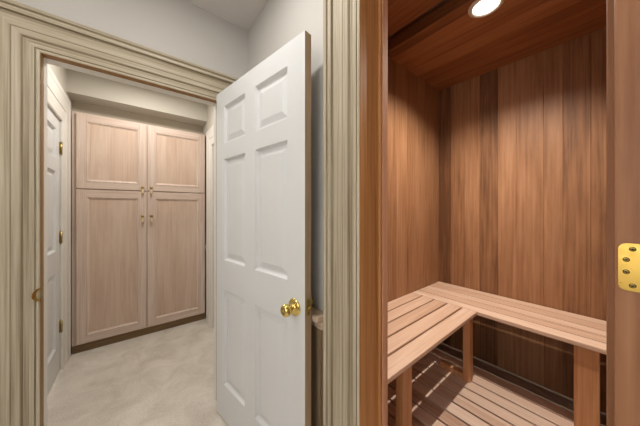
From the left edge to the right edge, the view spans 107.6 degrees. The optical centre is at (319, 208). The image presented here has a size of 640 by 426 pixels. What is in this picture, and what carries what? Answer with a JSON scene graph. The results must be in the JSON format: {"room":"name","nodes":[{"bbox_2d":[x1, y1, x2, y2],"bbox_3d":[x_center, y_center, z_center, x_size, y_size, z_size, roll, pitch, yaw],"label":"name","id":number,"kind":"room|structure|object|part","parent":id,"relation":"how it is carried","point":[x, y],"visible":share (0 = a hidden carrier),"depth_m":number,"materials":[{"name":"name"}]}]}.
{"room":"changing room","nodes":[
{"label":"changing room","id":0,"kind":"room"},
{"bbox_2d":[47,64,71,371],"bbox_3d":[-2.042,0.035,1.780,0.080,2.490,1.910,0,0,-39],"label":"wall","id":1,"kind":"structure","parent":0,"point":[60,73],"depth_m":1.89,"materials":[{"name":"paint"}]},
{"bbox_2d":[47,106,62,396],"bbox_3d":[-1.802,0.287,1.520,0.051,1.961,0.816,0,0,-39],"label":"door","id":2,"kind":"structure","parent":1,"relation":"in","point":[54,146],"depth_m":1.72,"materials":[{"name":"white paint"}]},
{"bbox_2d":[47,64,70,370],"bbox_3d":[-1.778,0.175,1.533,0.024,2.209,1.283,0,0,-39],"label":"door frame","id":3,"kind":"structure","parent":1,"relation":"attached to","point":[58,101],"depth_m":1.90,"materials":[{"name":"white paint"}]},
{"bbox_2d":[14,0,247,78],"bbox_3d":[-1.307,0.004,1.096,2.226,2.553,0.076,0,0,-39],"label":"wall","id":4,"kind":"structure","parent":0,"point":[181,29],"depth_m":1.38,"materials":[{"name":"paint"}]},
{"bbox_2d":[0,0,237,425],"bbox_3d":[-0.991,0.194,1.328,1.134,2.172,0.112,0,0,-39],"label":"door frame","id":5,"kind":"structure","parent":4,"relation":"attached to","point":[27,32],"depth_m":1.05,"materials":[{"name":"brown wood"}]},
{"bbox_2d":[31,287,42,300],"bbox_3d":[-1.270,0.387,1.059,0.016,0.060,0.052,0,0,-8],"label":"strike plate","id":6,"kind":"object","parent":5,"relation":"attached to","point":[34,293],"visible":1,"depth_m":1.05,"materials":[{"name":"gold metal"}]},
{"bbox_2d":[67,69,206,126],"bbox_3d":[-1.811,-1.109,2.448,1.115,0.201,0.225,0,0,-39],"label":"wall header","id":7,"kind":"structure","parent":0,"point":[81,87],"depth_m":2.31,"materials":[{"name":"paint"}]},
{"bbox_2d":[72,101,202,133],"bbox_3d":[-2.025,0.035,2.715,1.115,2.490,0.470,0,0,-39],"label":"wall","id":8,"kind":"structure","parent":0,"point":[76,106],"depth_m":2.46,"materials":[{"name":"paint"}]},
{"bbox_2d":[185,0,267,30],"bbox_3d":[-0.508,-1.298,0.096,2.226,0.070,2.584,0,0,-39],"label":"ceiling","id":9,"kind":"structure","parent":0,"point":[241,13],"depth_m":1.50,"materials":[{"name":"paint"}]},
{"bbox_2d":[203,0,322,326],"bbox_3d":[-0.303,0.004,1.499,0.105,2.553,4.520,0,0,-39],"label":"wall","id":10,"kind":"structure","parent":0,"point":[279,22],"depth_m":1.08,"materials":[{"name":"paint"}]},
{"bbox_2d":[206,125,213,327],"bbox_3d":[-0.934,0.207,2.224,0.024,2.145,1.100,0,0,-39],"label":"door frame","id":11,"kind":"structure","parent":10,"relation":"attached to","point":[210,133],"depth_m":2.57,"materials":[{"name":"white paint"}]},
{"bbox_2d":[217,30,313,425],"bbox_3d":[-0.344,0.276,1.222,0.821,1.988,0.162,0,0,42],"label":"door","id":12,"kind":"structure","parent":10,"relation":"in","point":[265,300],"depth_m":1.13,"materials":[{"name":"white paint"}]},
{"bbox_3d":[-0.127,0.412,0.959,0.073,0.073,0.064,0,0,42],"label":"knob","id":13,"kind":"part","parent":12,"relation":"part of","materials":[{"name":"gold metal"}]},
{"bbox_3d":[-0.048,0.403,0.954,0.002,0.069,0.023,0,0,42],"label":"latch plate","id":14,"kind":"part","parent":12,"relation":"part of","materials":[{"name":"gold metal"}]},
{"bbox_2d":[311,324,322,425],"bbox_3d":[-0.235,0.892,1.311,0.022,0.776,0.846,0,0,-39],"label":"wainscot","id":15,"kind":"structure","parent":10,"relation":"attached to","point":[316,334],"depth_m":1.02,"materials":[{"name":"brown wood"}]},
{"bbox_2d":[311,306,322,329],"bbox_3d":[-0.251,0.473,1.297,0.066,0.063,0.848,0,0,-39],"label":"wall ledge","id":16,"kind":"object","parent":10,"relation":"attached to","point":[316,314],"visible":0.21,"depth_m":0.98,"materials":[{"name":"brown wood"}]},
{"bbox_2d":[323,0,639,425],"bbox_3d":[0.386,0.057,0.631,0.167,2.446,0.992,0,0,-39],"label":"door frame","id":17,"kind":"structure","parent":10,"relation":"attached to","point":[341,18],"depth_m":0.86,"materials":[{"name":"brown wood"}]},
{"bbox_2d":[618,243,639,292],"bbox_3d":[0.498,0.093,0.363,0.010,0.076,0.045,0,0,-39],"label":"hinge leaf","id":18,"kind":"object","parent":17,"relation":"attached to","point":[628,253],"visible":1,"depth_m":0.37,"materials":[{"name":"gold metal"}]},
{"bbox_2d":[47,317,605,425],"bbox_3d":[-0.477,1.305,1.347,3.735,0.050,4.500,0,0,-39],"label":"floor","id":19,"kind":"structure","parent":0,"point":[165,377],"depth_m":1.72,"materials":[{"name":"carpet"}]},
{"bbox_2d":[72,111,204,353],"bbox_3d":[-1.923,0.210,2.596,1.075,2.140,0.628,0,0,-39],"label":"tall cabinet","id":20,"kind":"object","parent":19,"relation":"on","point":[138,189],"visible":1,"depth_m":2.31,"materials":[{"name":"brown wood"}]},
{"bbox_3d":[-1.952,-0.142,2.219,0.378,0.060,0.020,0,0,-39],"label":"rail","id":21,"kind":"part","parent":20,"relation":"part of","materials":[{"name":"brown wood"}]},
{"bbox_3d":[-1.952,1.168,2.219,0.378,0.060,0.020,0,0,-39],"label":"rail","id":22,"kind":"part","parent":20,"relation":"part of","materials":[{"name":"brown wood"}]},
{"bbox_3d":[-1.952,-0.820,2.219,0.378,0.060,0.020,0,0,-39],"label":"rail","id":23,"kind":"part","parent":20,"relation":"part of","materials":[{"name":"brown wood"}]},
{"bbox_3d":[-1.952,-0.212,2.219,0.378,0.060,0.020,0,0,-39],"label":"rail","id":24,"kind":"part","parent":20,"relation":"part of","materials":[{"name":"brown wood"}]},
{"bbox_3d":[-1.956,0.513,2.223,0.334,1.206,0.008,0,0,-39],"label":"panel","id":25,"kind":"part","parent":20,"relation":"part of","materials":[{"name":"brown wood"}]},
{"bbox_3d":[-1.956,-0.516,2.223,0.334,0.504,0.008,0,0,-39],"label":"panel","id":26,"kind":"part","parent":20,"relation":"part of","materials":[{"name":"brown wood"}]},
{"bbox_3d":[-1.544,-0.142,2.545,0.415,0.060,0.020,0,0,-39],"label":"rail","id":27,"kind":"part","parent":20,"relation":"part of","materials":[{"name":"brown wood"}]},
{"bbox_3d":[-1.544,1.168,2.545,0.415,0.060,0.020,0,0,-39],"label":"rail","id":28,"kind":"part","parent":20,"relation":"part of","materials":[{"name":"brown wood"}]},
{"bbox_3d":[-1.544,-0.820,2.545,0.415,0.060,0.020,0,0,-39],"label":"rail","id":29,"kind":"part","parent":20,"relation":"part of","materials":[{"name":"brown wood"}]},
{"bbox_3d":[-1.544,-0.212,2.545,0.415,0.060,0.020,0,0,-39],"label":"rail","id":30,"kind":"part","parent":20,"relation":"part of","materials":[{"name":"brown wood"}]},
{"bbox_3d":[-1.547,0.513,2.549,0.371,1.206,0.008,0,0,-39],"label":"panel","id":31,"kind":"part","parent":20,"relation":"part of","materials":[{"name":"brown wood"}]},
{"bbox_3d":[-1.547,-0.516,2.549,0.371,0.504,0.008,0,0,-39],"label":"panel","id":32,"kind":"part","parent":20,"relation":"part of","materials":[{"name":"brown wood"}]},
{"bbox_2d":[388,348,600,425],"bbox_3d":[0.860,1.225,1.196,1.117,0.110,1.291,0,0,-39],"label":"duckboard","id":33,"kind":"object","parent":19,"relation":"on","point":[440,397],"visible":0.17,"depth_m":1.42,"materials":[{"name":"brown wood"}]},
{"bbox_2d":[388,293,476,425],"bbox_3d":[0.509,0.935,1.451,1.042,0.470,0.476,0,0,-39],"label":"bench","id":34,"kind":"object","parent":33,"relation":"on","point":[417,324],"visible":0.63,"depth_m":1.38,"materials":[{"name":"brown wood"}]},
{"bbox_3d":[0.398,0.947,1.110,0.077,0.447,0.038,0,0,-39],"label":"leg","id":35,"kind":"part","parent":34,"relation":"part of","materials":[{"name":"brown wood"}]},
{"bbox_3d":[0.509,0.712,1.451,1.042,0.023,0.476,0,0,-39],"label":"seat","id":36,"kind":"part","parent":34,"relation":"part of","materials":[{"name":"brown wood"}]},
{"bbox_3d":[0.951,1.152,1.683,0.037,0.036,0.157,0,0,-39],"label":"foot rail","id":37,"kind":"part","parent":34,"relation":"part of","materials":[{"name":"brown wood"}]},
{"bbox_3d":[1.013,0.947,1.604,0.057,0.447,0.043,0,0,-39],"label":"leg","id":38,"kind":"part","parent":34,"relation":"part of","materials":[{"name":"brown wood"}]},
{"bbox_2d":[412,282,605,425],"bbox_3d":[1.370,0.935,1.603,0.485,0.470,1.307,0,0,-39],"label":"bench","id":39,"kind":"object","parent":33,"relation":"on","point":[587,335],"visible":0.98,"depth_m":1.42,"materials":[{"name":"brown wood"}]},
{"bbox_3d":[1.367,0.712,1.601,0.479,0.023,1.307,0,0,-39],"label":"seat","id":40,"kind":"part","parent":39,"relation":"part of","materials":[{"name":"brown wood"}]},
{"bbox_3d":[1.402,0.947,1.231,0.038,0.447,0.090,0,0,-39],"label":"leg","id":41,"kind":"part","parent":39,"relation":"part of","materials":[{"name":"brown wood"}]},
{"bbox_2d":[388,57,438,301],"bbox_3d":[0.547,0.000,1.800,1.589,2.560,0.020,0,0,-39],"label":"wall","id":42,"kind":"structure","parent":0,"point":[413,104],"depth_m":1.97,"materials":[{"name":"brown wood"}]},
{"bbox_2d":[388,0,605,90],"bbox_3d":[0.964,-1.210,1.278,1.589,0.141,1.355,0,0,-39],"label":"ceiling","id":43,"kind":"structure","parent":0,"point":[438,42],"depth_m":1.53,"materials":[{"name":"brown wood"}]},
{"bbox_2d":[468,0,503,17],"bbox_3d":[0.930,-1.135,1.312,0.170,0.010,0.170,0,0,-39],"label":"recessed light","id":44,"kind":"object","parent":43,"relation":"in","point":[478,8],"visible":1,"depth_m":1.32,"materials":[{"name":"glass"}]},
{"bbox_2d":[439,27,605,412],"bbox_3d":[1.569,0.060,1.762,0.022,2.440,1.315,0,0,-39],"label":"wall","id":45,"kind":"structure","parent":0,"point":[522,143],"depth_m":1.74,"materials":[{"name":"brown wood"}]}
]}

